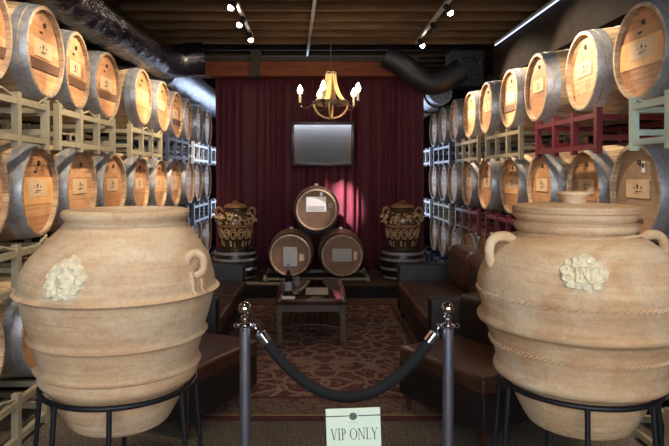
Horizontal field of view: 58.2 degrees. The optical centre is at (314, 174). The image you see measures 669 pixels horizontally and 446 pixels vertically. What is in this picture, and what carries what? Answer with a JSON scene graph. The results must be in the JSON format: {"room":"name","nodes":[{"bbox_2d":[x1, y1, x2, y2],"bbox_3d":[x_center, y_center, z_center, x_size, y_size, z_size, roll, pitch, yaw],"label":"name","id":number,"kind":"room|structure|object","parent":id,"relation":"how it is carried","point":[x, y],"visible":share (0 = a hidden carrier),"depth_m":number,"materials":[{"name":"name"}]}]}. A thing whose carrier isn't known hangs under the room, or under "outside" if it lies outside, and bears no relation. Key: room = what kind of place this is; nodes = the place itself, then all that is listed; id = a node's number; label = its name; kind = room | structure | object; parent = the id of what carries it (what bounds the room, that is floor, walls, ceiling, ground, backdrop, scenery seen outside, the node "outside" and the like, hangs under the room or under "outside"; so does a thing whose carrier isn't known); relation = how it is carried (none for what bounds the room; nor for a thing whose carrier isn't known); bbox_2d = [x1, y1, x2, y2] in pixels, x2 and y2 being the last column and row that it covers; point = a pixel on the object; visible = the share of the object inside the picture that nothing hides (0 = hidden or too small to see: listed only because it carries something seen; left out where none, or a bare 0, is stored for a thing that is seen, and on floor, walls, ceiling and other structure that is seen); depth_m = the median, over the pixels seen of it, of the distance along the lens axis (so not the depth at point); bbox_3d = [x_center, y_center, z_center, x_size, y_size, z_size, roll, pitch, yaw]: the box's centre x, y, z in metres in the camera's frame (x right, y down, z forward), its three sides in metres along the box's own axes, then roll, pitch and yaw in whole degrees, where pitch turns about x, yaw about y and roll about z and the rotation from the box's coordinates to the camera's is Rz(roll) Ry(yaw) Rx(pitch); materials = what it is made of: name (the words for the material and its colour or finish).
{"room":"wine cellar","nodes":[
{"label":"wine cellar","id":0,"kind":"room"},
{"bbox_2d":[170,82,476,253],"bbox_3d":[0.125,-0.210,12.250,6.350,3.660,0.100,0,0,0],"label":"wall","id":1,"kind":"structure","parent":0,"point":[456,93],"depth_m":12.20,"materials":[{"name":"black paint"}]},
{"bbox_2d":[112,0,550,81],"bbox_3d":[0.125,-1.995,5.150,6.550,0.290,14.300,0,0,0],"label":"ceiling","id":2,"kind":"structure","parent":0,"point":[278,27],"depth_m":7.59,"materials":[{"name":"brown wood"}]},
{"bbox_2d":[23,0,204,78],"bbox_3d":[-1.778,-1.434,4.972,0.785,0.550,5.962,0,0,0],"label":"duct","id":3,"kind":"object","parent":2,"relation":"hanging from","point":[103,24],"visible":0.9,"depth_m":5.64,"materials":[{"name":"silver metal"}]},
{"bbox_2d":[192,50,417,79],"bbox_3d":[-0.300,-1.615,8.815,3.600,0.390,0.310,0,0,0],"label":"ceiling beam","id":4,"kind":"structure","parent":2,"relation":"attached to","point":[255,66],"depth_m":8.72,"materials":[{"name":"brown wood"}]},
{"bbox_2d":[147,74,215,117],"bbox_3d":[-2.038,-1.400,9.901,0.505,0.540,3.805,0,0,1],"label":"duct","id":5,"kind":"object","parent":4,"relation":"attached to","point":[199,92],"visible":0.34,"depth_m":9.28,"materials":[{"name":"silver metal"}]},
{"bbox_2d":[291,77,353,165],"bbox_3d":[0.115,-0.793,8.933,0.940,1.318,0.173,0,0,0],"label":"television","id":6,"kind":"object","parent":4,"relation":"hanging from","point":[312,143],"visible":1,"depth_m":8.96,"materials":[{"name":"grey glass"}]},
{"bbox_2d":[294,125,350,162],"bbox_3d":[0.115,-0.463,8.967,0.850,0.570,0.008,0,6,0],"label":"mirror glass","id":7,"kind":"object","parent":6,"relation":"attached to","point":[312,143],"depth_m":8.96,"materials":[{"name":"grey mirror"}]},
{"bbox_2d":[297,12,360,120],"bbox_3d":[0.152,-1.231,6.795,0.723,1.238,0.744,0,0,0],"label":"chandelier","id":8,"kind":"object","parent":2,"relation":"hanging from","point":[329,87],"visible":1,"depth_m":6.76,"materials":[{"name":"brown metal"}]},
{"bbox_2d":[380,45,468,94],"bbox_3d":[1.529,-1.468,8.400,1.235,0.705,0.330,0,0,0],"label":"flexible duct","id":9,"kind":"object","parent":2,"relation":"hanging from","point":[396,61],"visible":1,"depth_m":8.26,"materials":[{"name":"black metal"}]},
{"bbox_2d":[445,51,482,88],"bbox_3d":[2.180,-1.530,8.755,0.460,0.500,0.430,0,0,0],"label":"vent box","id":10,"kind":"object","parent":9,"relation":"attached to","point":[472,61],"visible":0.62,"depth_m":8.59,"materials":[{"name":"black metal"}]},
{"bbox_2d":[0,256,668,445],"bbox_3d":[0.125,1.670,5.150,6.550,0.100,14.300,0,0,0],"label":"floor","id":11,"kind":"structure","parent":0,"point":[167,433],"depth_m":3.75,"materials":[{"name":"carpet"}]},
{"bbox_2d":[0,380,49,445],"bbox_3d":[-2.142,1.447,3.380,0.782,0.346,1.166,0,0,0],"label":"rack","id":12,"kind":"object","parent":11,"relation":"on","point":[18,402],"visible":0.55,"depth_m":3.62,"materials":[{"name":"beige paint"}]},
{"bbox_2d":[0,319,4,376],"bbox_3d":[-2.270,1.000,3.226,0.900,0.690,0.690,0,0,1],"label":"wine barrel","id":13,"kind":"object","parent":12,"relation":"on","point":[2,336],"visible":1,"depth_m":3.49,"materials":[{"name":"brown wood"}]},
{"bbox_2d":[0,234,47,300],"bbox_3d":[-2.142,0.562,3.380,0.782,0.346,1.166,0,0,0],"label":"rack","id":14,"kind":"object","parent":13,"relation":"on","point":[14,252],"visible":0.64,"depth_m":3.54,"materials":[{"name":"beige paint"}]},
{"bbox_2d":[0,153,9,232],"bbox_3d":[-2.270,0.105,3.282,0.900,0.690,0.690,0,0,0],"label":"wine barrel","id":15,"kind":"object","parent":14,"relation":"on","point":[4,178],"visible":1,"depth_m":3.54,"materials":[{"name":"brown wood"}]},
{"bbox_2d":[0,85,49,148],"bbox_3d":[-2.142,-0.343,3.380,0.782,0.346,1.166,0,0,0],"label":"rack","id":16,"kind":"object","parent":15,"relation":"on","point":[16,134],"visible":1,"depth_m":3.73,"materials":[{"name":"beige paint"}]},
{"bbox_2d":[0,0,12,78],"bbox_3d":[-2.270,-0.815,3.317,0.900,0.690,0.690,0,0,0],"label":"wine barrel","id":17,"kind":"object","parent":16,"relation":"on","point":[6,36],"visible":1,"depth_m":3.57,"materials":[{"name":"brown wood"}]},
{"bbox_2d":[0,0,64,103],"bbox_3d":[-2.250,-0.825,4.027,0.900,0.690,0.690,0,0,-2],"label":"wine barrel","id":18,"kind":"object","parent":16,"relation":"on","point":[35,70],"visible":0.84,"depth_m":3.91,"materials":[{"name":"brown wood"}]},
{"bbox_2d":[0,140,58,241],"bbox_3d":[-2.269,0.105,3.979,0.900,0.690,0.690,0,0,-3],"label":"wine barrel","id":19,"kind":"object","parent":14,"relation":"on","point":[32,170],"visible":0.94,"depth_m":3.89,"materials":[{"name":"brown wood"}]},
{"bbox_2d":[0,274,35,378],"bbox_3d":[-2.251,1.000,3.973,0.900,0.690,0.690,0,0,-1],"label":"wine barrel","id":20,"kind":"object","parent":12,"relation":"on","point":[19,361],"visible":0.3,"depth_m":3.71,"materials":[{"name":"brown wood"}]},
{"bbox_2d":[0,375,57,411],"bbox_3d":[-2.142,1.447,4.690,0.782,0.346,1.166,0,0,0],"label":"rack","id":21,"kind":"object","parent":11,"relation":"on","point":[3,393],"visible":0.02,"depth_m":4.11,"materials":[{"name":"beige paint"}]},
{"bbox_2d":[0,258,27,273],"bbox_3d":[-2.270,1.000,4.708,0.900,0.690,0.690,0,0,-2],"label":"wine barrel","id":22,"kind":"object","parent":21,"relation":"on","point":[23,259],"visible":0.02,"depth_m":4.63,"materials":[{"name":"brown wood"}]},
{"bbox_2d":[0,231,55,266],"bbox_3d":[-2.142,0.562,4.690,0.782,0.346,1.166,0,0,0],"label":"rack","id":23,"kind":"object","parent":22,"relation":"on","point":[26,241],"visible":0.06,"depth_m":4.11,"materials":[{"name":"beige paint"}]},
{"bbox_2d":[48,145,97,231],"bbox_3d":[-2.270,0.105,4.725,0.900,0.690,0.690,0,0,1],"label":"wine barrel","id":24,"kind":"object","parent":23,"relation":"on","point":[77,175],"visible":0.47,"depth_m":4.62,"materials":[{"name":"brown wood"}]},
{"bbox_2d":[0,100,115,155],"bbox_3d":[-2.142,-0.343,4.690,0.782,0.346,1.166,0,0,0],"label":"rack","id":25,"kind":"object","parent":24,"relation":"on","point":[58,111],"visible":0.84,"depth_m":4.67,"materials":[{"name":"beige paint"}]},
{"bbox_2d":[0,29,89,110],"bbox_3d":[-2.329,-0.830,4.747,0.900,0.690,0.690,0,0,-4],"label":"wine barrel","id":26,"kind":"object","parent":25,"relation":"on","point":[73,93],"visible":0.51,"depth_m":4.73,"materials":[{"name":"brown wood"}]},
{"bbox_2d":[83,149,126,206],"bbox_3d":[-2.257,0.105,5.452,0.900,0.690,0.690,0,0,2],"label":"wine barrel","id":27,"kind":"object","parent":23,"relation":"on","point":[110,170],"visible":0.26,"depth_m":5.38,"materials":[{"name":"brown wood"}]},
{"bbox_2d":[33,371,202,445],"bbox_3d":[-0.877,1.267,2.700,0.742,0.707,0.742,0,0,-38],"label":"stand","id":28,"kind":"object","parent":11,"relation":"on","point":[41,399],"visible":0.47,"depth_m":2.47,"materials":[{"name":"black metal"}]},
{"bbox_2d":[10,206,219,437],"bbox_3d":[-0.876,0.623,2.699,0.885,0.943,0.891,0,0,-39],"label":"clay jar","id":29,"kind":"object","parent":28,"relation":"on","point":[114,305],"visible":0.98,"depth_m":2.39,"materials":[{"name":"beige ceramic"}]},
{"bbox_2d":[233,302,255,445],"bbox_3d":[-0.338,1.116,2.900,0.336,1.008,0.336,0,0,0],"label":"stanchion","id":30,"kind":"object","parent":11,"relation":"on","point":[245,308],"visible":1,"depth_m":2.88,"materials":[{"name":"silver metal"}]},
{"bbox_2d":[165,298,455,420],"bbox_3d":[0.080,1.614,5.900,2.500,0.012,3.900,0,0,0],"label":"rug","id":31,"kind":"object","parent":11,"relation":"on","point":[376,331],"visible":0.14,"depth_m":5.15,"materials":[{"name":"brown carpet"}]},
{"bbox_2d":[167,332,256,438],"bbox_3d":[-0.913,1.238,4.104,0.746,0.740,0.788,0,0,27],"label":"lounge chair","id":32,"kind":"object","parent":31,"relation":"on","point":[218,369],"visible":0.19,"depth_m":3.90,"materials":[{"name":"leather"}]},
{"bbox_2d":[206,262,244,335],"bbox_3d":[-1.205,1.183,5.840,0.850,0.850,2.000,0,0,0],"label":"leather sofa","id":33,"kind":"object","parent":31,"relation":"on","point":[223,312],"visible":0.19,"depth_m":6.02,"materials":[{"name":"brown leather"}]},
{"bbox_2d":[213,281,244,307],"bbox_3d":[-1.095,1.243,6.270,0.630,0.130,0.852,0,0,0],"label":"seat cushion","id":34,"kind":"object","parent":33,"relation":"on","point":[235,289],"depth_m":6.23,"materials":[{"name":"brown leather"}]},
{"bbox_2d":[275,278,346,342],"bbox_3d":[-0.037,1.399,6.320,0.690,0.418,1.200,0,0,0],"label":"coffee table","id":35,"kind":"object","parent":31,"relation":"on","point":[335,301],"visible":0.91,"depth_m":5.77,"materials":[{"name":"brown wood"}]},
{"bbox_2d":[283,312,338,328],"bbox_3d":[-0.037,1.472,6.320,0.546,0.012,1.120,0,0,0],"label":"slatted shelf","id":36,"kind":"object","parent":35,"relation":"attached to","point":[292,325],"depth_m":6.00,"materials":[{"name":"brown wood"}]},
{"bbox_2d":[397,244,484,341],"bbox_3d":[1.345,1.183,5.840,0.850,0.850,2.000,0,0,0],"label":"leather sofa","id":37,"kind":"object","parent":31,"relation":"on","point":[422,287],"visible":0.42,"depth_m":6.02,"materials":[{"name":"brown leather"}]},
{"bbox_2d":[410,297,427,330],"bbox_3d":[1.235,1.243,5.410,0.630,0.130,0.852,0,0,0],"label":"seat cushion","id":38,"kind":"object","parent":37,"relation":"on","point":[418,305],"depth_m":5.42,"materials":[{"name":"brown leather"}]},
{"bbox_2d":[398,281,467,306],"bbox_3d":[1.235,1.243,6.270,0.630,0.130,0.852,0,0,0],"label":"seat cushion","id":39,"kind":"object","parent":37,"relation":"on","point":[406,289],"depth_m":6.23,"materials":[{"name":"brown leather"}]},
{"bbox_2d":[449,244,482,292],"bbox_3d":[1.590,0.973,6.270,0.240,0.430,0.848,0,0,0],"label":"cushion","id":40,"kind":"object","parent":37,"relation":"on","point":[460,255],"depth_m":6.15,"materials":[{"name":"brown leather"}]},
{"bbox_2d":[468,254,484,292],"bbox_3d":[1.590,0.973,5.410,0.240,0.430,0.848,0,0,0],"label":"cushion","id":41,"kind":"object","parent":37,"relation":"on","point":[475,261],"depth_m":5.60,"materials":[{"name":"brown leather"}]},
{"bbox_2d":[400,292,529,445],"bbox_3d":[1.091,1.238,3.976,0.746,0.740,0.788,0,0,-31],"label":"lounge chair","id":42,"kind":"object","parent":31,"relation":"on","point":[475,374],"visible":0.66,"depth_m":3.79,"materials":[{"name":"leather"}]},
{"bbox_2d":[245,269,396,285],"bbox_3d":[0.100,1.534,10.030,3.300,0.169,4.340,0,0,0],"label":"platform","id":43,"kind":"object","parent":11,"relation":"on","point":[376,279],"depth_m":8.25,"materials":[{"name":"wood"}]},
{"bbox_2d":[213,247,257,280],"bbox_3d":[-1.115,1.245,8.420,0.623,0.410,0.623,0,0,0],"label":"pedestal","id":44,"kind":"object","parent":43,"relation":"on","point":[249,256],"visible":0.57,"depth_m":8.20,"materials":[{"name":"black wood"}]},
{"bbox_2d":[213,201,257,250],"bbox_3d":[-1.110,0.700,8.415,0.531,0.681,0.520,0,0,40],"label":"urn","id":45,"kind":"object","parent":44,"relation":"on","point":[235,223],"visible":1,"depth_m":8.25,"materials":[{"name":"brown ceramic"}]},
{"bbox_2d":[215,78,291,270],"bbox_3d":[-0.930,-0.016,9.123,1.159,2.928,0.097,0,0,0],"label":"velvet curtain","id":46,"kind":"object","parent":43,"relation":"on","point":[254,117],"visible":0.74,"depth_m":9.11,"materials":[{"name":"red fabric"}]},
{"bbox_2d":[263,268,369,281],"bbox_3d":[0.020,1.372,8.480,1.440,0.156,0.760,0,0,0],"label":"display rack","id":47,"kind":"object","parent":43,"relation":"on","point":[265,277],"visible":0.49,"depth_m":8.17,"materials":[{"name":"green paint"}]},
{"bbox_2d":[268,227,313,275],"bbox_3d":[-0.335,1.069,8.498,0.642,0.672,0.837,0,0,0],"label":"barrel","id":48,"kind":"object","parent":47,"relation":"on","point":[292,246],"visible":0.99,"depth_m":8.11,"materials":[{"name":"brown wood"}]},
{"bbox_2d":[318,227,363,276],"bbox_3d":[0.365,1.069,8.498,0.642,0.672,0.837,0,0,0],"label":"barrel","id":49,"kind":"object","parent":47,"relation":"on","point":[340,250],"visible":1,"depth_m":8.11,"materials":[{"name":"brown wood"}]},
{"bbox_2d":[298,224,334,237],"bbox_3d":[0.020,0.773,8.510,0.520,0.192,0.441,0,0,0],"label":"saddle","id":50,"kind":"object","parent":49,"relation":"on","point":[333,225],"visible":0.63,"depth_m":8.29,"materials":[{"name":"black metal"}]},
{"bbox_2d":[294,183,338,231],"bbox_3d":[0.020,0.454,8.498,0.642,0.672,0.837,0,0,0],"label":"barrel","id":51,"kind":"object","parent":50,"relation":"on","point":[316,208],"visible":1,"depth_m":8.11,"materials":[{"name":"brown wood"}]},
{"bbox_2d":[245,286,396,297],"bbox_3d":[0.100,1.536,7.850,3.302,0.167,0.020,0,0,0],"label":"trim","id":52,"kind":"structure","parent":43,"relation":"attached to","point":[250,291],"depth_m":7.84,"materials":[{"name":"black wood"}]},
{"bbox_2d":[291,78,356,269],"bbox_3d":[0.140,-0.016,9.226,1.095,2.928,0.111,0,0,0],"label":"velvet curtain","id":53,"kind":"object","parent":43,"relation":"on","point":[341,180],"visible":0.38,"depth_m":9.21,"materials":[{"name":"red fabric"}]},
{"bbox_2d":[357,78,423,270],"bbox_3d":[1.148,-0.016,9.117,1.038,2.928,0.121,0,0,0],"label":"velvet curtain","id":54,"kind":"object","parent":43,"relation":"on","point":[390,113],"visible":0.74,"depth_m":9.11,"materials":[{"name":"red fabric"}]},
{"bbox_2d":[380,247,424,281],"bbox_3d":[1.225,1.245,8.420,0.623,0.410,0.623,0,0,0],"label":"pedestal","id":55,"kind":"object","parent":43,"relation":"on","point":[389,258],"visible":0.66,"depth_m":8.19,"materials":[{"name":"black wood"}]},
{"bbox_2d":[380,201,424,250],"bbox_3d":[1.222,0.700,8.419,0.516,0.681,0.522,0,0,-37],"label":"urn","id":56,"kind":"object","parent":55,"relation":"on","point":[402,223],"visible":1,"depth_m":8.25,"materials":[{"name":"brown ceramic"}]},
{"bbox_2d":[325,407,381,445],"bbox_3d":[0.180,1.296,2.500,0.259,0.656,0.259,0,0,-32],"label":"sign","id":57,"kind":"object","parent":11,"relation":"on","point":[361,426],"visible":1,"depth_m":2.50,"materials":[{"name":"white paper"}]},
{"bbox_2d":[433,254,448,261],"bbox_3d":[2.342,1.459,9.310,0.782,0.322,1.162,0,0,0],"label":"rack","id":58,"kind":"object","parent":11,"relation":"on","point":[435,257],"visible":0.12,"depth_m":9.81,"materials":[{"name":"metal"}]},
{"bbox_2d":[438,217,454,257],"bbox_3d":[2.481,1.000,9.598,0.900,0.690,0.690,0,0,0],"label":"wine barrel","id":59,"kind":"object","parent":58,"relation":"on","point":[443,230],"visible":0.21,"depth_m":9.61,"materials":[{"name":"brown wood"}]},
{"bbox_2d":[433,200,502,225],"bbox_3d":[2.342,0.574,9.310,0.782,0.322,1.162,0,0,0],"label":"rack","id":60,"kind":"object","parent":59,"relation":"on","point":[444,205],"visible":0.5,"depth_m":9.11,"materials":[{"name":"green paint"}]},
{"bbox_2d":[438,163,450,201],"bbox_3d":[2.486,0.105,9.612,0.900,0.690,0.690,0,0,-2],"label":"wine barrel","id":61,"kind":"object","parent":60,"relation":"on","point":[443,169],"visible":0.24,"depth_m":9.63,"materials":[{"name":"brown wood"}]},
{"bbox_2d":[433,143,502,165],"bbox_3d":[2.342,-0.311,9.310,0.782,0.322,1.162,0,0,0],"label":"rack","id":62,"kind":"object","parent":61,"relation":"on","point":[449,146],"visible":0.49,"depth_m":9.11,"materials":[{"name":"metal"}]},
{"bbox_2d":[449,98,494,143],"bbox_3d":[2.472,-0.795,8.745,0.900,0.690,0.690,0,0,1],"label":"wine barrel","id":63,"kind":"object","parent":62,"relation":"on","point":[457,133],"visible":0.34,"depth_m":8.65,"materials":[{"name":"brown wood"}]},
{"bbox_2d":[436,302,459,445],"bbox_3d":[0.643,1.116,2.900,0.336,1.008,0.336,0,0,0],"label":"stanchion","id":64,"kind":"object","parent":11,"relation":"on","point":[447,308],"visible":1,"depth_m":2.88,"materials":[{"name":"silver metal"}]},
{"bbox_2d":[253,324,439,402],"bbox_3d":[0.153,0.909,2.900,0.904,0.382,0.060,0,0,0],"label":"rope","id":65,"kind":"object","parent":64,"relation":"hanging from","point":[262,336],"visible":1,"depth_m":2.88,"materials":[{"name":"black fabric"}]},
{"bbox_2d":[492,373,666,445],"bbox_3d":[1.187,1.267,2.699,0.758,0.707,0.742,0,0,42],"label":"stand","id":66,"kind":"object","parent":11,"relation":"on","point":[654,406],"visible":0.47,"depth_m":2.46,"materials":[{"name":"black metal"}]},
{"bbox_2d":[475,191,668,440],"bbox_3d":[1.185,0.590,2.700,0.897,1.033,0.897,0,0,30],"label":"clay jar","id":67,"kind":"object","parent":66,"relation":"on","point":[574,307],"visible":0.98,"depth_m":2.40,"materials":[{"name":"beige ceramic"}]},
{"bbox_3d":[2.342,1.459,7.780,0.782,0.322,1.162,0,0,0],"label":"rack","id":68,"kind":"object","parent":11,"relation":"on","visible":0},
{"bbox_2d":[461,224,512,249],"bbox_3d":[2.460,1.000,7.963,0.900,0.690,0.690,0,0,-2],"label":"wine barrel","id":69,"kind":"object","parent":68,"relation":"on","point":[471,240],"visible":0.11,"depth_m":7.87,"materials":[{"name":"brown wood"}]},
{"bbox_2d":[455,205,515,235],"bbox_3d":[2.342,0.574,7.780,0.782,0.322,1.162,0,0,0],"label":"rack","id":70,"kind":"object","parent":69,"relation":"on","point":[476,211],"visible":0.49,"depth_m":7.58,"materials":[{"name":"red paint"}]},
{"bbox_2d":[461,158,483,207],"bbox_3d":[2.457,0.105,7.949,0.900,0.690,0.690,0,0,0],"label":"wine barrel","id":71,"kind":"object","parent":70,"relation":"on","point":[469,176],"visible":0.2,"depth_m":7.85,"materials":[{"name":"brown wood"}]},
{"bbox_2d":[455,136,542,163],"bbox_3d":[2.342,-0.311,7.780,0.782,0.322,1.162,0,0,0],"label":"rack","id":72,"kind":"object","parent":71,"relation":"on","point":[463,144],"visible":0.54,"depth_m":7.60,"materials":[{"name":"green paint"}]},
{"bbox_2d":[463,90,534,139],"bbox_3d":[2.487,-0.795,7.960,0.900,0.690,0.690,0,0,-1],"label":"wine barrel","id":73,"kind":"object","parent":72,"relation":"on","point":[471,123],"visible":0.26,"depth_m":7.88,"materials":[{"name":"brown wood"}]},
{"bbox_2d":[479,80,546,136],"bbox_3d":[2.469,-0.795,7.109,0.900,0.690,0.690,0,0,1],"label":"wine barrel","id":74,"kind":"object","parent":72,"relation":"on","point":[490,119],"visible":0.32,"depth_m":6.99,"materials":[{"name":"brown wood"}]},
{"bbox_2d":[478,158,506,212],"bbox_3d":[2.459,0.105,7.115,0.900,0.690,0.690,0,0,1],"label":"wine barrel","id":75,"kind":"object","parent":70,"relation":"on","point":[489,174],"visible":0.35,"depth_m":6.98,"materials":[{"name":"brown wood"}]},
{"bbox_2d":[477,75,663,219],"bbox_3d":[3.350,-0.210,5.150,0.100,3.660,14.100,0,0,0],"label":"wall","id":76,"kind":"structure","parent":0,"point":[590,139],"depth_m":7.11,"materials":[{"name":"black paint"}]},
{"bbox_2d":[493,0,651,80],"bbox_3d":[2.879,-1.550,4.400,0.838,0.540,7.800,0,0,0],"label":"wall","id":77,"kind":"structure","parent":76,"relation":"attached to","point":[557,27],"depth_m":6.09,"materials":[{"name":"grey paint"}]},
{"bbox_3d":[-2.142,1.447,7.760,0.782,0.346,1.166,0,0,0],"label":"rack","id":78,"kind":"object","parent":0,"visible":0},
{"bbox_3d":[-2.275,1.000,7.868,0.900,0.690,0.690,0,0,-2],"label":"wine barrel","id":79,"kind":"object","parent":78,"relation":"on","visible":0},
{"bbox_2d":[179,205,188,223],"bbox_3d":[-2.142,0.574,7.760,0.782,0.322,1.162,0,0,0],"label":"rack","id":80,"kind":"object","parent":79,"relation":"on","point":[186,206],"visible":0.08,"depth_m":8.30,"materials":[{"name":"metal"}]},
{"bbox_2d":[138,155,166,205],"bbox_3d":[-2.279,0.105,7.139,0.900,0.690,0.690,0,0,0],"label":"wine barrel","id":81,"kind":"object","parent":80,"relation":"on","point":[157,168],"visible":0.26,"depth_m":7.06,"materials":[{"name":"brown wood"}]},
{"bbox_2d":[157,157,181,205],"bbox_3d":[-2.271,0.105,7.884,0.900,0.690,0.690,0,0,1],"label":"wine barrel","id":82,"kind":"object","parent":80,"relation":"on","point":[174,182],"visible":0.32,"depth_m":7.81,"materials":[{"name":"brown wood"}]},
{"bbox_2d":[103,134,188,162],"bbox_3d":[-2.142,-0.331,7.760,0.782,0.322,1.162,0,0,0],"label":"rack","id":83,"kind":"object","parent":82,"relation":"on","point":[167,139],"visible":0.6,"depth_m":7.71,"materials":[{"name":"metal"}]},
{"bbox_2d":[101,79,169,134],"bbox_3d":[-2.270,-0.825,7.246,0.900,0.690,0.690,0,0,1],"label":"wine barrel","id":84,"kind":"object","parent":83,"relation":"on","point":[159,119],"visible":0.35,"depth_m":7.15,"materials":[{"name":"brown wood"}]},
{"bbox_2d":[106,90,182,137],"bbox_3d":[-2.270,-0.795,7.961,0.900,0.690,0.690,0,0,1],"label":"wine barrel","id":85,"kind":"object","parent":83,"relation":"on","point":[175,126],"visible":0.25,"depth_m":7.92,"materials":[{"name":"brown wood"}]},
{"bbox_3d":[2.342,1.459,6.300,0.782,0.322,1.162,0,0,0],"label":"rack","id":86,"kind":"object","parent":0,"visible":0},
{"bbox_3d":[2.477,1.000,6.271,0.900,0.690,0.690,0,0,1],"label":"wine barrel","id":87,"kind":"object","parent":86,"relation":"on","visible":0},
{"bbox_2d":[485,211,516,239],"bbox_3d":[2.342,0.574,6.300,0.782,0.322,1.162,0,0,0],"label":"rack","id":88,"kind":"object","parent":87,"relation":"on","point":[497,217],"visible":0.25,"depth_m":6.64,"materials":[{"name":"red paint"}]},
{"bbox_2d":[500,152,534,214],"bbox_3d":[2.481,0.105,6.283,0.900,0.690,0.690,0,0,0],"label":"wine barrel","id":89,"kind":"object","parent":88,"relation":"on","point":[514,172],"visible":0.3,"depth_m":6.20,"materials":[{"name":"brown wood"}]},
{"bbox_2d":[485,125,593,161],"bbox_3d":[2.342,-0.311,6.300,0.782,0.322,1.162,0,0,0],"label":"rack","id":90,"kind":"object","parent":89,"relation":"on","point":[508,153],"visible":0.6,"depth_m":6.11,"materials":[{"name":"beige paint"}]},
{"bbox_2d":[500,67,593,130],"bbox_3d":[2.470,-0.795,6.271,0.900,0.690,0.690,0,0,1],"label":"wine barrel","id":91,"kind":"object","parent":90,"relation":"on","point":[513,111],"visible":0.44,"depth_m":6.16,"materials":[{"name":"brown wood"}]},
{"bbox_3d":[2.462,1.000,2.989,0.900,0.690,0.690,0,0,1],"label":"wine barrel","id":92,"kind":"object","parent":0,"visible":0},
{"bbox_3d":[2.342,0.574,3.150,0.782,0.322,1.162,0,0,0],"label":"rack","id":93,"kind":"object","parent":92,"relation":"on","visible":0},
{"bbox_2d":[610,143,668,242],"bbox_3d":[2.463,0.105,3.802,0.900,0.690,0.690,0,0,0],"label":"wine barrel","id":94,"kind":"object","parent":93,"relation":"on","point":[640,178],"visible":0.7,"depth_m":3.70,"materials":[{"name":"brown wood"}]},
{"bbox_3d":[2.464,0.105,3.007,0.900,0.690,0.690,0,0,-1],"label":"wine barrel","id":95,"kind":"object","parent":93,"relation":"on","visible":0},
{"bbox_2d":[629,89,668,150],"bbox_3d":[2.342,-0.323,3.150,0.782,0.346,1.166,0,0,0],"label":"rack","id":96,"kind":"object","parent":95,"relation":"on","point":[645,106],"visible":1,"depth_m":3.68,"materials":[{"name":"green paint"}]},
{"bbox_2d":[613,0,668,101],"bbox_3d":[2.490,-0.780,3.810,0.900,0.690,0.690,0,0,-1],"label":"wine barrel","id":97,"kind":"object","parent":96,"relation":"on","point":[641,46],"visible":0.92,"depth_m":3.78,"materials":[{"name":"brown wood"}]},
{"bbox_3d":[2.458,1.000,4.568,0.900,0.690,0.690,0,0,2],"label":"wine barrel","id":98,"kind":"object","parent":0,"visible":0},
{"bbox_3d":[2.342,0.574,4.740,0.782,0.322,1.162,0,0,0],"label":"rack","id":99,"kind":"object","parent":98,"relation":"on","visible":0},
{"bbox_2d":[527,152,573,202],"bbox_3d":[2.452,0.105,5.373,0.900,0.690,0.690,0,0,1],"label":"wine barrel","id":100,"kind":"object","parent":99,"relation":"on","point":[547,175],"visible":0.28,"depth_m":5.23,"materials":[{"name":"brown wood"}]},
{"bbox_2d":[566,144,628,202],"bbox_3d":[2.486,0.105,4.569,0.900,0.690,0.690,0,0,1],"label":"wine barrel","id":101,"kind":"object","parent":99,"relation":"on","point":[588,171],"visible":0.29,"depth_m":4.45,"materials":[{"name":"brown wood"}]},
{"bbox_2d":[535,107,663,157],"bbox_3d":[2.342,-0.311,4.740,0.782,0.322,1.162,0,0,0],"label":"rack","id":102,"kind":"object","parent":101,"relation":"on","point":[574,146],"visible":0.85,"depth_m":4.58,"materials":[{"name":"red paint"}]},
{"bbox_2d":[525,49,628,125],"bbox_3d":[2.430,-0.785,5.387,0.900,0.690,0.690,0,0,2],"label":"wine barrel","id":103,"kind":"object","parent":102,"relation":"on","point":[546,98],"visible":0.46,"depth_m":5.23,"materials":[{"name":"brown wood"}]},
{"bbox_2d":[565,26,663,113],"bbox_3d":[2.510,-0.805,4.649,0.900,0.690,0.690,0,0,1],"label":"wine barrel","id":104,"kind":"object","parent":102,"relation":"on","point":[590,82],"visible":0.61,"depth_m":4.52,"materials":[{"name":"brown wood"}]},
{"bbox_3d":[-2.278,1.000,6.388,0.900,0.690,0.690,0,0,1],"label":"wine barrel","id":105,"kind":"object","parent":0,"visible":0},
{"bbox_3d":[-2.142,0.562,6.300,0.782,0.345,1.166,0,0,0],"label":"rack","id":106,"kind":"object","parent":105,"relation":"on","visible":0},
{"bbox_2d":[117,153,149,205],"bbox_3d":[-2.288,0.105,6.377,0.900,0.690,0.690,0,0,0],"label":"wine barrel","id":107,"kind":"object","parent":106,"relation":"on","point":[136,168],"visible":0.21,"depth_m":6.29,"materials":[{"name":"brown wood"}]},
{"bbox_2d":[50,121,161,159],"bbox_3d":[-2.142,-0.343,6.300,0.782,0.346,1.166,0,0,0],"label":"rack","id":108,"kind":"object","parent":107,"relation":"on","point":[69,133],"visible":0.67,"depth_m":6.10,"materials":[{"name":"beige paint"}]},
{"bbox_2d":[9,49,120,122],"bbox_3d":[-2.350,-0.825,5.554,0.900,0.690,0.690,0,0,2],"label":"wine barrel","id":109,"kind":"object","parent":108,"relation":"on","point":[103,99],"visible":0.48,"depth_m":5.46,"materials":[{"name":"brown wood"}]},
{"bbox_2d":[62,66,151,128],"bbox_3d":[-2.310,-0.845,6.537,0.900,0.690,0.690,0,0,1],"label":"wine barrel","id":110,"kind":"object","parent":108,"relation":"on","point":[135,105],"visible":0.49,"depth_m":6.36,"materials":[{"name":"brown wood"}]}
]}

